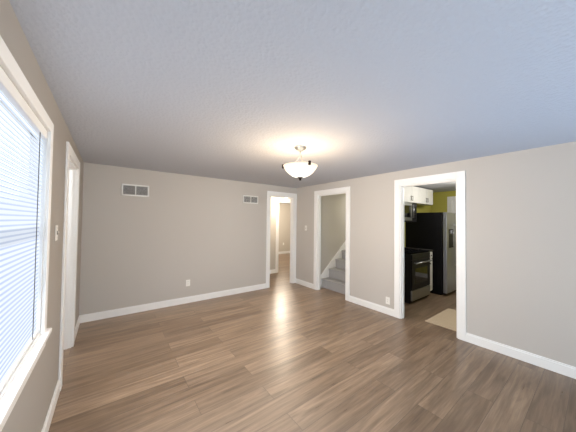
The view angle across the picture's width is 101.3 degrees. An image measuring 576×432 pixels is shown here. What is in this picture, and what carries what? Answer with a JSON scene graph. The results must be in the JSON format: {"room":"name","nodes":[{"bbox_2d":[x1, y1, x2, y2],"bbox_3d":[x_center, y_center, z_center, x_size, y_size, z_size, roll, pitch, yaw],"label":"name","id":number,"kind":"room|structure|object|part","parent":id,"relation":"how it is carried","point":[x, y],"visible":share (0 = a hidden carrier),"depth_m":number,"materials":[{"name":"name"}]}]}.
{"room":"empty living room","nodes":[
{"label":"empty living room","id":0,"kind":"room"},
{"bbox_2d":[0,0,83,431],"bbox_3d":[-0.868,0.334,0.524,0.095,2.300,7.279,2,-2,-37],"label":"wall","id":1,"kind":"structure","parent":0,"point":[30,410],"depth_m":1.62,"materials":[{"name":"grey paint"}]},
{"bbox_2d":[0,35,53,431],"bbox_3d":[-1.157,0.105,0.946,0.140,1.410,1.385,2,-2,-37],"label":"window","id":2,"kind":"structure","parent":1,"relation":"in","point":[12,389],"depth_m":1.27,"materials":[{"name":"white wood"}]},
{"bbox_3d":[-1.190,0.089,0.921,0.045,1.208,1.173,2,-2,-37],"label":"window sash","id":3,"kind":"part","parent":2,"relation":"part of","materials":[{"name":"white plastic"}]},
{"bbox_2d":[0,70,47,391],"bbox_3d":[-1.138,0.089,0.961,0.059,1.202,1.165,2,-2,-37],"label":"window blind","id":4,"kind":"object","parent":2,"relation":"attached to","point":[19,236],"visible":1,"depth_m":1.09,"materials":[{"name":"white plastic"}]},
{"bbox_2d":[41,379,59,431],"bbox_3d":[-0.333,1.420,-0.140,0.014,0.110,5.410,2,-2,-37],"label":"baseboard","id":5,"kind":"structure","parent":1,"relation":"attached to","point":[46,426],"depth_m":1.75,"materials":[{"name":"white wood"}]},
{"bbox_2d":[55,225,58,240],"bbox_3d":[-1.738,0.127,1.782,0.018,0.114,0.070,2,-2,-37],"label":"light switch","id":6,"kind":"object","parent":1,"relation":"attached to","point":[56,232],"visible":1,"depth_m":1.76,"materials":[{"name":"white plastic"}]},
{"bbox_2d":[58,141,79,390],"bbox_3d":[-2.278,0.430,2.409,0.113,2.160,0.980,2,-2,-37],"label":"door frame","id":7,"kind":"structure","parent":1,"relation":"attached to","point":[69,259],"depth_m":2.70,"materials":[{"name":"white wood"}]},
{"bbox_2d":[74,315,80,341],"bbox_3d":[-2.747,1.465,3.068,0.014,0.110,0.660,2,-2,-37],"label":"baseboard","id":8,"kind":"structure","parent":1,"relation":"attached to","point":[79,318],"depth_m":3.13,"materials":[{"name":"white wood"}]},
{"bbox_2d":[79,162,295,314],"bbox_3d":[-0.114,0.459,5.586,7.200,2.300,0.095,2,-2,-37],"label":"wall","id":9,"kind":"structure","parent":0,"point":[169,236],"depth_m":4.04,"materials":[{"name":"grey paint"}]},
{"bbox_2d":[121,184,148,196],"bbox_3d":[-2.438,-0.409,3.782,0.374,0.184,0.012,2,-2,-37],"label":"air vent","id":10,"kind":"object","parent":9,"relation":"in","point":[134,190],"visible":1,"depth_m":3.77,"materials":[{"name":"grey metal"}]},
{"bbox_2d":[81,283,265,322],"bbox_3d":[-1.731,1.505,4.287,3.103,0.110,0.014,2,-2,-37],"label":"baseboard","id":11,"kind":"structure","parent":9,"relation":"attached to","point":[156,305],"depth_m":4.00,"materials":[{"name":"white wood"}]},
{"bbox_2d":[243,195,257,203],"bbox_3d":[-0.791,-0.349,5.021,0.360,0.168,0.012,2,-2,-37],"label":"air vent","id":12,"kind":"object","parent":9,"relation":"in","point":[250,199],"visible":1,"depth_m":5.02,"materials":[{"name":"grey metal"}]},
{"bbox_2d":[266,191,296,287],"bbox_3d":[-0.169,0.527,5.533,0.847,2.160,0.113,2,-2,-37],"label":"door frame","id":13,"kind":"structure","parent":9,"relation":"attached to","point":[293,206],"depth_m":5.70,"materials":[{"name":"white wood"}]},
{"bbox_2d":[270,197,290,269],"bbox_3d":[0.463,0.510,7.473,4.007,2.300,0.095,2,-2,-37],"label":"wall","id":14,"kind":"structure","parent":0,"point":[273,235],"depth_m":6.75,"materials":[{"name":"beige paint"}]},
{"bbox_2d":[279,203,289,251],"bbox_3d":[-1.469,0.544,9.961,4.102,2.300,0.095,2,-2,-37],"label":"wall","id":15,"kind":"structure","parent":0,"point":[284,223],"depth_m":10.89,"materials":[{"name":"beige paint"}]},
{"bbox_2d":[9,0,575,203],"bbox_3d":[0.163,-0.764,4.014,8.895,0.080,11.590,2,-2,-37],"label":"ceiling","id":16,"kind":"structure","parent":0,"point":[254,91],"depth_m":1.38,"materials":[{"name":"grey paint"}]},
{"bbox_2d":[282,145,317,180],"bbox_3d":[0.139,-0.571,2.585,0.381,0.372,0.388,2,-2,-37],"label":"ceiling light","id":17,"kind":"object","parent":16,"relation":"hanging from","point":[301,170],"visible":1,"depth_m":2.49,"materials":[{"name":"white glass"}]},
{"bbox_2d":[48,253,575,431],"bbox_3d":[0.134,1.605,3.959,8.895,0.060,11.590,2,-2,-37],"label":"floor","id":18,"kind":"structure","parent":0,"point":[281,353],"depth_m":2.30,"materials":[{"name":"brown wood"}]},
{"bbox_2d":[322,250,345,293],"bbox_3d":[1.781,0.831,5.529,1.827,1.600,0.962,2,-2,-37],"label":"stairs","id":19,"kind":"structure","parent":18,"relation":"on","point":[334,280],"depth_m":5.27,"materials":[{"name":"carpet"}]},
{"bbox_2d":[404,247,432,290],"bbox_3d":[2.735,1.164,5.057,0.178,0.935,0.640,2,-2,-37],"label":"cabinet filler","id":20,"kind":"object","parent":18,"relation":"on","point":[430,251],"visible":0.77,"depth_m":4.83,"materials":[{"name":"white"}]},
{"bbox_2d":[404,248,432,303],"bbox_3d":[2.374,1.060,4.743,0.768,1.120,0.713,2,-2,-37],"label":"stove","id":21,"kind":"object","parent":18,"relation":"on","point":[416,274],"visible":0.5,"depth_m":4.40,"materials":[{"name":"black metal"}]},
{"bbox_2d":[406,212,455,294],"bbox_3d":[3.346,0.791,5.358,0.910,1.710,0.907,2,-2,-37],"label":"fridge","id":22,"kind":"object","parent":18,"relation":"on","point":[435,232],"visible":0.65,"depth_m":4.95,"materials":[{"name":"black metal"}]},
{"bbox_2d":[426,308,456,331],"bbox_3d":[2.599,1.591,3.599,0.900,0.012,0.580,2,-2,-37],"label":"kitchen mat","id":23,"kind":"object","parent":18,"relation":"on","point":[447,318],"visible":0.44,"depth_m":3.61,"materials":[{"name":"beige fabric"}]},
{"bbox_2d":[321,194,345,273],"bbox_3d":[1.885,0.499,6.290,3.158,2.300,0.095,2,-2,-37],"label":"wall","id":24,"kind":"structure","parent":0,"point":[333,223],"depth_m":5.60,"materials":[{"name":"grey paint"}]},
{"bbox_2d":[320,240,345,286],"bbox_3d":[1.436,0.692,5.883,1.956,1.885,0.012,2,-2,-37],"label":"trim","id":25,"kind":"structure","parent":24,"relation":"attached to","point":[331,264],"depth_m":5.58,"materials":[{"name":"white wood"}]},
{"bbox_2d":[404,205,431,246],"bbox_3d":[2.545,0.487,5.414,3.158,2.300,0.120,2,-2,-37],"label":"wall","id":26,"kind":"structure","parent":0,"point":[425,209],"depth_m":5.97,"materials":[{"name":"yellow paint"}]},
{"bbox_2d":[404,186,419,205],"bbox_3d":[2.500,-0.462,5.101,0.716,0.358,0.322,2,-2,-37],"label":"upper cabinet","id":27,"kind":"object","parent":26,"relation":"attached to","point":[419,196],"depth_m":5.01,"materials":[{"name":"white wood"}]},
{"bbox_2d":[404,202,416,221],"bbox_3d":[2.306,-0.078,4.878,0.760,0.400,0.437,2,-2,-37],"label":"microwave","id":28,"kind":"object","parent":27,"relation":"attached to","point":[410,212],"visible":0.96,"depth_m":4.80,"materials":[{"name":"black"}]},
{"bbox_2d":[420,188,432,205],"bbox_3d":[3.072,-0.445,5.531,0.717,0.358,0.322,2,-2,-37],"label":"upper cabinet","id":29,"kind":"object","parent":26,"relation":"attached to","point":[426,196],"depth_m":5.41,"materials":[{"name":"white wood"}]},
{"bbox_2d":[296,141,575,366],"bbox_3d":[2.390,0.428,2.916,0.095,2.300,7.184,2,-2,-37],"label":"wall","id":30,"kind":"structure","parent":0,"point":[521,250],"depth_m":2.72,"materials":[{"name":"grey paint"}]},
{"bbox_2d":[314,186,349,300],"bbox_3d":[0.908,0.525,4.866,0.113,2.160,0.975,2,-2,-37],"label":"door frame","id":31,"kind":"structure","parent":30,"relation":"attached to","point":[343,190],"depth_m":5.13,"materials":[{"name":"white wood"}]},
{"bbox_2d":[270,251,575,378],"bbox_3d":[2.003,1.575,5.385,4.007,0.110,11.370,2,-2,-37],"label":"baseboard","id":32,"kind":"structure","parent":30,"relation":"attached to","point":[547,363],"depth_m":2.69,"materials":[{"name":"white wood"}]},
{"bbox_2d":[394,171,465,340],"bbox_3d":[2.018,0.505,3.408,0.131,2.160,0.941,2,-2,-37],"label":"door frame","id":33,"kind":"structure","parent":30,"relation":"attached to","point":[458,177],"depth_m":3.25,"materials":[{"name":"white wood"}]},
{"bbox_2d":[432,191,455,212],"bbox_3d":[4.417,0.515,5.630,0.095,2.300,5.284,2,-2,-37],"label":"wall","id":34,"kind":"structure","parent":0,"point":[439,202],"depth_m":6.15,"materials":[{"name":"yellow paint"}]},
{"bbox_2d":[453,201,455,212],"bbox_3d":[4.389,0.638,5.660,0.048,2.054,0.748,2,-2,-37],"label":"door frame","id":35,"kind":"structure","parent":34,"relation":"attached to","point":[454,206],"depth_m":5.94,"materials":[{"name":"white wood"}]}
]}

